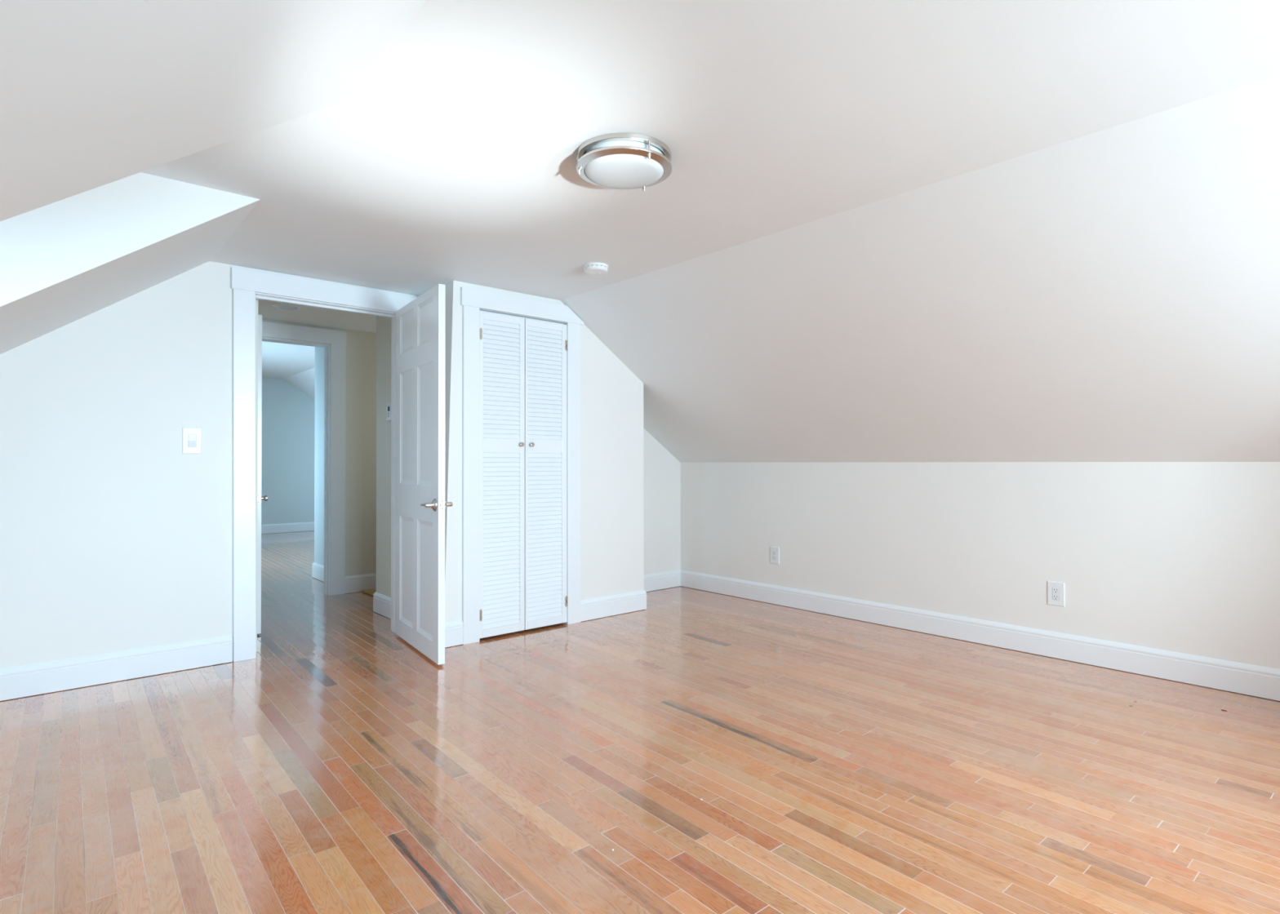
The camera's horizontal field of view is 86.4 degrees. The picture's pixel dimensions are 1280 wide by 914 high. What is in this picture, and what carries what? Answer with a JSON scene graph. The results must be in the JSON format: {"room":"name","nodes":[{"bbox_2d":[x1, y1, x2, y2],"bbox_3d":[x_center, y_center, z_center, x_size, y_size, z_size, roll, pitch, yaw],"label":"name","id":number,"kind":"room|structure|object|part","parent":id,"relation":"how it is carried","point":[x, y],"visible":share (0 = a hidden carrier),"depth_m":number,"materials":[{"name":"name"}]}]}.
{"room":"empty attic bedroom","nodes":[
{"label":"empty attic bedroom","id":0,"kind":"room"},
{"bbox_2d":[0,200,259,354],"bbox_3d":[-2.549,-0.523,2.690,1.624,1.267,1.151,0,-1,-41],"label":"ceiling","id":1,"kind":"structure","parent":0,"point":[24,320],"depth_m":2.86,"materials":[{"name":"paint"}]},
{"bbox_2d":[0,172,260,306],"bbox_3d":[-2.123,-0.520,2.296,1.504,1.081,0.004,0,-1,-41],"label":"wall","id":2,"kind":"structure","parent":0,"point":[41,248],"depth_m":2.45,"materials":[{"name":"paint"}]},
{"bbox_2d":[0,0,425,221],"bbox_3d":[-0.169,-0.548,-0.018,1.624,1.267,4.028,0,-1,-41],"label":"ceiling","id":3,"kind":"structure","parent":0,"point":[94,93],"depth_m":1.32,"materials":[{"name":"paint"}]},
{"bbox_2d":[255,298,257,652],"bbox_3d":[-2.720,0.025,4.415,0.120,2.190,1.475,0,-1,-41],"label":"door jamb","id":4,"kind":"structure","parent":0,"point":[256,304],"depth_m":3.90,"materials":[{"name":"paint"}]},
{"bbox_2d":[257,314,267,634],"bbox_3d":[-2.639,0.109,4.551,0.132,2.000,0.767,0,-1,-41],"label":"door","id":5,"kind":"structure","parent":4,"relation":"in","point":[264,498],"depth_m":4.27,"materials":[{"name":"wood"}]},
{"bbox_3d":[-2.399,0.263,4.340,0.048,0.060,0.060,0,-1,-41],"label":"knob","id":6,"kind":"part","parent":5,"relation":"part of","materials":[{"name":"silver metal"}]},
{"bbox_2d":[261,377,315,533],"bbox_3d":[-6.006,-0.073,10.232,4.320,2.490,0.100,0,-1,-41],"label":"wall","id":7,"kind":"structure","parent":0,"point":[288,413],"depth_m":10.61,"materials":[{"name":"paint"}]},
{"bbox_2d":[261,521,314,533],"bbox_3d":[-5.959,1.099,10.185,4.100,0.139,0.015,0,-1,-41],"label":"baseboard","id":8,"kind":"structure","parent":7,"relation":"attached to","point":[300,526],"depth_m":10.60,"materials":[{"name":"wood"}]},
{"bbox_2d":[262,341,315,378],"bbox_3d":[-4.707,-1.292,7.557,2.730,0.100,5.650,0,-1,-41],"label":"ceiling","id":9,"kind":"structure","parent":0,"point":[279,360],"depth_m":8.61,"materials":[{"name":"paint"}]},
{"bbox_2d":[283,367,315,399],"bbox_3d":[-3.340,-0.769,9.286,1.610,1.119,4.850,0,-1,-41],"label":"ceiling","id":10,"kind":"structure","parent":0,"point":[304,381],"depth_m":10.28,"materials":[{"name":"paint"}]},
{"bbox_2d":[257,299,376,333],"bbox_3d":[-1.837,-1.105,5.213,2.490,0.080,1.499,0,-1,-41],"label":"ceiling","id":11,"kind":"structure","parent":0,"point":[307,315],"depth_m":5.18,"materials":[{"name":"paint"}]},
{"bbox_2d":[271,303,301,310],"bbox_3d":[-2.502,-1.063,4.821,0.184,0.007,0.184,0,-1,-41],"label":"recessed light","id":12,"kind":"object","parent":11,"relation":"in","point":[284,306],"visible":1,"depth_m":4.81,"materials":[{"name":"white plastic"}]},
{"bbox_2d":[262,319,376,576],"bbox_3d":[-2.623,-0.066,5.563,3.200,2.390,0.120,0,-1,-41],"label":"wall","id":13,"kind":"structure","parent":0,"point":[361,346],"depth_m":5.72,"materials":[{"name":"paint"}]},
{"bbox_2d":[262,321,346,595],"bbox_3d":[-2.857,0.044,5.343,1.020,2.168,0.145,0,-1,-41],"label":"door frame","id":14,"kind":"structure","parent":13,"relation":"attached to","point":[335,351],"depth_m":5.58,"materials":[{"name":"wood"}]},
{"bbox_2d":[345,573,376,593],"bbox_3d":[-1.944,1.060,6.059,1.314,0.139,0.015,0,-1,-41],"label":"baseboard","id":15,"kind":"structure","parent":13,"relation":"attached to","point":[353,584],"depth_m":5.70,"materials":[{"name":"wood"}]},
{"bbox_2d":[362,589,376,596],"bbox_3d":[-2.025,1.118,5.426,0.090,0.017,0.800,0,-1,-41],"label":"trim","id":16,"kind":"structure","parent":13,"relation":"attached to","point":[371,592],"depth_m":5.64,"materials":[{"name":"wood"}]},
{"bbox_2d":[314,346,324,565],"bbox_3d":[-1.856,-0.055,6.916,2.460,2.390,0.900,0,-1,-41],"label":"wall","id":17,"kind":"structure","parent":0,"point":[319,352],"depth_m":6.33,"materials":[{"name":"paint"}]},
{"bbox_2d":[311,562,324,582],"bbox_3d":[-2.691,1.062,6.181,0.275,0.139,0.915,0,-1,-41],"label":"baseboard","id":18,"kind":"structure","parent":17,"relation":"attached to","point":[317,570],"depth_m":6.30,"materials":[{"name":"wood"}]},
{"bbox_2d":[0,261,680,669],"bbox_3d":[-1.580,0.007,4.356,5.284,2.222,0.120,0,-1,-41],"label":"wall","id":19,"kind":"structure","parent":0,"point":[114,538],"depth_m":3.41,"materials":[{"name":"paint"}]},
{"bbox_2d":[0,635,232,701],"bbox_3d":[-2.821,1.037,3.165,1.616,0.139,0.015,0,-1,-41],"label":"baseboard","id":20,"kind":"structure","parent":19,"relation":"attached to","point":[63,675],"depth_m":3.35,"materials":[{"name":"wood"}]},
{"bbox_2d":[182,427,201,453],"bbox_3d":[-2.357,-0.086,3.586,0.085,0.137,0.010,0,-1,-41],"label":"light switch","id":21,"kind":"object","parent":19,"relation":"attached to","point":[191,437],"visible":1,"depth_m":3.58,"materials":[{"name":"white plastic"}]},
{"bbox_2d":[231,266,417,662],"bbox_3d":[-1.869,0.044,4.087,1.045,2.145,0.145,0,-1,-41],"label":"door frame","id":22,"kind":"structure","parent":19,"relation":"attached to","point":[247,286],"depth_m":3.75,"materials":[{"name":"wood"}]},
{"bbox_2d":[395,284,453,665],"bbox_3d":[-1.287,0.092,3.950,0.146,2.016,0.835,0,-1,-35],"label":"door","id":23,"kind":"structure","parent":19,"relation":"in","point":[420,504],"depth_m":3.86,"materials":[{"name":"wood"}]},
{"bbox_3d":[-1.102,0.257,3.635,0.022,0.068,0.068,0,-1,-35],"label":"handle","id":24,"kind":"part","parent":23,"relation":"part of","materials":[{"name":"silver metal"}]},
{"bbox_3d":[-1.051,0.254,3.611,0.025,0.056,0.002,0,-1,-35],"label":"latch plate","id":25,"kind":"part","parent":23,"relation":"part of","materials":[{"name":"white metal"}]},
{"bbox_2d":[376,315,391,597],"bbox_3d":[-1.200,0.030,5.177,1.370,2.190,0.617,0,-1,-41],"label":"wall","id":26,"kind":"structure","parent":0,"point":[383,324],"depth_m":4.86,"materials":[{"name":"paint"}]},
{"bbox_2d":[373,591,391,619],"bbox_3d":[-1.680,1.049,4.757,0.135,0.139,0.630,0,-1,-41],"label":"baseboard","id":27,"kind":"structure","parent":26,"relation":"attached to","point":[381,603],"depth_m":4.82,"materials":[{"name":"wood"}]},
{"bbox_2d":[386,402,391,421],"bbox_3d":[-1.716,-0.315,4.710,0.024,0.124,0.150,0,-1,-41],"label":"thermostat","id":28,"kind":"object","parent":26,"relation":"attached to","point":[388,405],"visible":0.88,"depth_m":4.73,"materials":[{"name":"white plastic"}]},
{"bbox_2d":[418,280,644,623],"bbox_3d":[-0.727,0.024,4.692,1.566,2.192,0.500,0,-1,-41],"label":"wall","id":29,"kind":"structure","parent":0,"point":[612,536],"depth_m":4.73,"materials":[{"name":"paint"}]},
{"bbox_2d":[479,311,524,638],"bbox_3d":[-0.857,0.107,4.232,0.322,1.987,0.055,0,-1,-41],"label":"door","id":30,"kind":"structure","parent":29,"relation":"in","point":[501,337],"depth_m":4.24,"materials":[{"name":"wood"}]},
{"bbox_3d":[-0.864,0.511,4.234,0.265,1.079,0.017,0,-1,-41],"label":"louver panel","id":31,"kind":"part","parent":30,"relation":"part of","materials":[{"name":"wood"}]},
{"bbox_3d":[-0.865,-0.480,4.242,0.265,0.729,0.017,0,-1,-41],"label":"louver panel","id":32,"kind":"part","parent":30,"relation":"part of","materials":[{"name":"wood"}]},
{"bbox_2d":[460,287,584,644],"bbox_3d":[-0.758,0.052,4.384,0.902,2.131,0.123,0,-1,-41],"label":"door frame","id":33,"kind":"structure","parent":29,"relation":"attached to","point":[471,300],"depth_m":4.11,"materials":[{"name":"wood"}]},
{"bbox_2d":[524,318,568,630],"bbox_3d":[-0.609,0.108,4.450,0.328,1.987,0.055,0,-1,-41],"label":"door","id":34,"kind":"structure","parent":29,"relation":"in","point":[546,344],"depth_m":4.44,"materials":[{"name":"wood"}]},
{"bbox_3d":[-0.623,0.513,4.445,0.273,1.079,0.017,0,-1,-41],"label":"louver panel","id":35,"kind":"part","parent":34,"relation":"part of","materials":[{"name":"wood"}]},
{"bbox_3d":[-0.624,-0.478,4.453,0.273,0.729,0.017,0,-1,-41],"label":"louver panel","id":36,"kind":"part","parent":34,"relation":"part of","materials":[{"name":"wood"}]},
{"bbox_2d":[444,569,680,648],"bbox_3d":[-0.397,1.049,4.963,2.454,0.139,0.514,0,-1,-41],"label":"baseboard","id":37,"kind":"structure","parent":29,"relation":"attached to","point":[614,605],"depth_m":4.83,"materials":[{"name":"wood"}]},
{"bbox_2d":[0,530,1279,913],"bbox_3d":[-1.809,1.121,4.685,5.568,0.001,14.348,0,-1,-41],"label":"floor","id":38,"kind":"structure","parent":0,"point":[837,765],"depth_m":2.35,"materials":[{"name":"brown wood"}]},
{"bbox_2d":[141,0,1279,300],"bbox_3d":[-0.163,-1.120,1.434,3.546,0.100,6.195,0,-1,-41],"label":"ceiling","id":39,"kind":"structure","parent":0,"point":[453,157],"depth_m":2.14,"materials":[{"name":"paint"}]},
{"bbox_2d":[583,262,608,275],"bbox_3d":[-0.241,-1.031,3.744,0.136,0.040,0.136,0,-1,-41],"label":"smoke detector","id":40,"kind":"object","parent":39,"relation":"attached to","point":[594,268],"visible":1,"depth_m":3.70,"materials":[{"name":"white plastic"}]},
{"bbox_2d":[576,132,671,191],"bbox_3d":[-0.056,-1.022,2.397,0.336,0.080,0.336,0,-1,-41],"label":"ceiling lamp","id":41,"kind":"object","parent":39,"relation":"attached to","point":[620,160],"visible":1,"depth_m":2.31,"materials":[{"name":"white glass"}]},
{"bbox_3d":[-0.056,-1.019,2.397,0.280,0.074,0.280,0,-1,-41],"label":"lamp shade","id":42,"kind":"part","parent":41,"relation":"part of","materials":[{"name":"white glass"}]},
{"bbox_2d":[560,74,1279,462],"bbox_3d":[1.822,-0.537,3.173,1.738,1.281,6.195,0,-1,-41],"label":"ceiling","id":43,"kind":"structure","parent":0,"point":[1112,294],"depth_m":3.10,"materials":[{"name":"paint"}]},
{"bbox_2d":[680,462,1279,669],"bbox_3d":[2.421,0.568,3.709,0.120,1.081,6.225,0,-1,-41],"label":"wall","id":44,"kind":"structure","parent":0,"point":[1184,557],"depth_m":3.86,"materials":[{"name":"paint"}]},
{"bbox_2d":[770,546,779,564],"bbox_3d":[1.027,0.750,5.198,0.008,0.130,0.084,0,-1,-41],"label":"wall outlet","id":45,"kind":"object","parent":44,"relation":"attached to","point":[775,551],"visible":1,"depth_m":5.19,"materials":[{"name":"white plastic"}]},
{"bbox_2d":[773,551,776,559],"bbox_3d":[1.026,0.750,5.197,0.004,0.067,0.033,0,-1,-41],"label":"receptacle","id":46,"kind":"object","parent":45,"relation":"attached to","point":[774,552],"depth_m":5.19,"materials":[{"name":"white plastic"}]},
{"bbox_2d":[680,569,1279,701],"bbox_3d":[2.348,1.036,3.687,0.015,0.139,6.055,0,-1,-41],"label":"baseboard","id":47,"kind":"structure","parent":44,"relation":"attached to","point":[1255,681],"depth_m":3.86,"materials":[{"name":"wood"}]},
{"bbox_2d":[1047,581,1064,607],"bbox_3d":[2.293,0.755,3.757,0.008,0.130,0.084,0,-1,-41],"label":"wall outlet","id":48,"kind":"object","parent":44,"relation":"attached to","point":[1055,590],"visible":1,"depth_m":3.75,"materials":[{"name":"white plastic"}]},
{"bbox_2d":[1052,587,1059,600],"bbox_3d":[2.292,0.755,3.756,0.004,0.067,0.033,0,-1,-41],"label":"receptacle","id":49,"kind":"object","parent":48,"relation":"attached to","point":[1055,591],"depth_m":3.75,"materials":[{"name":"white plastic"}]}
]}

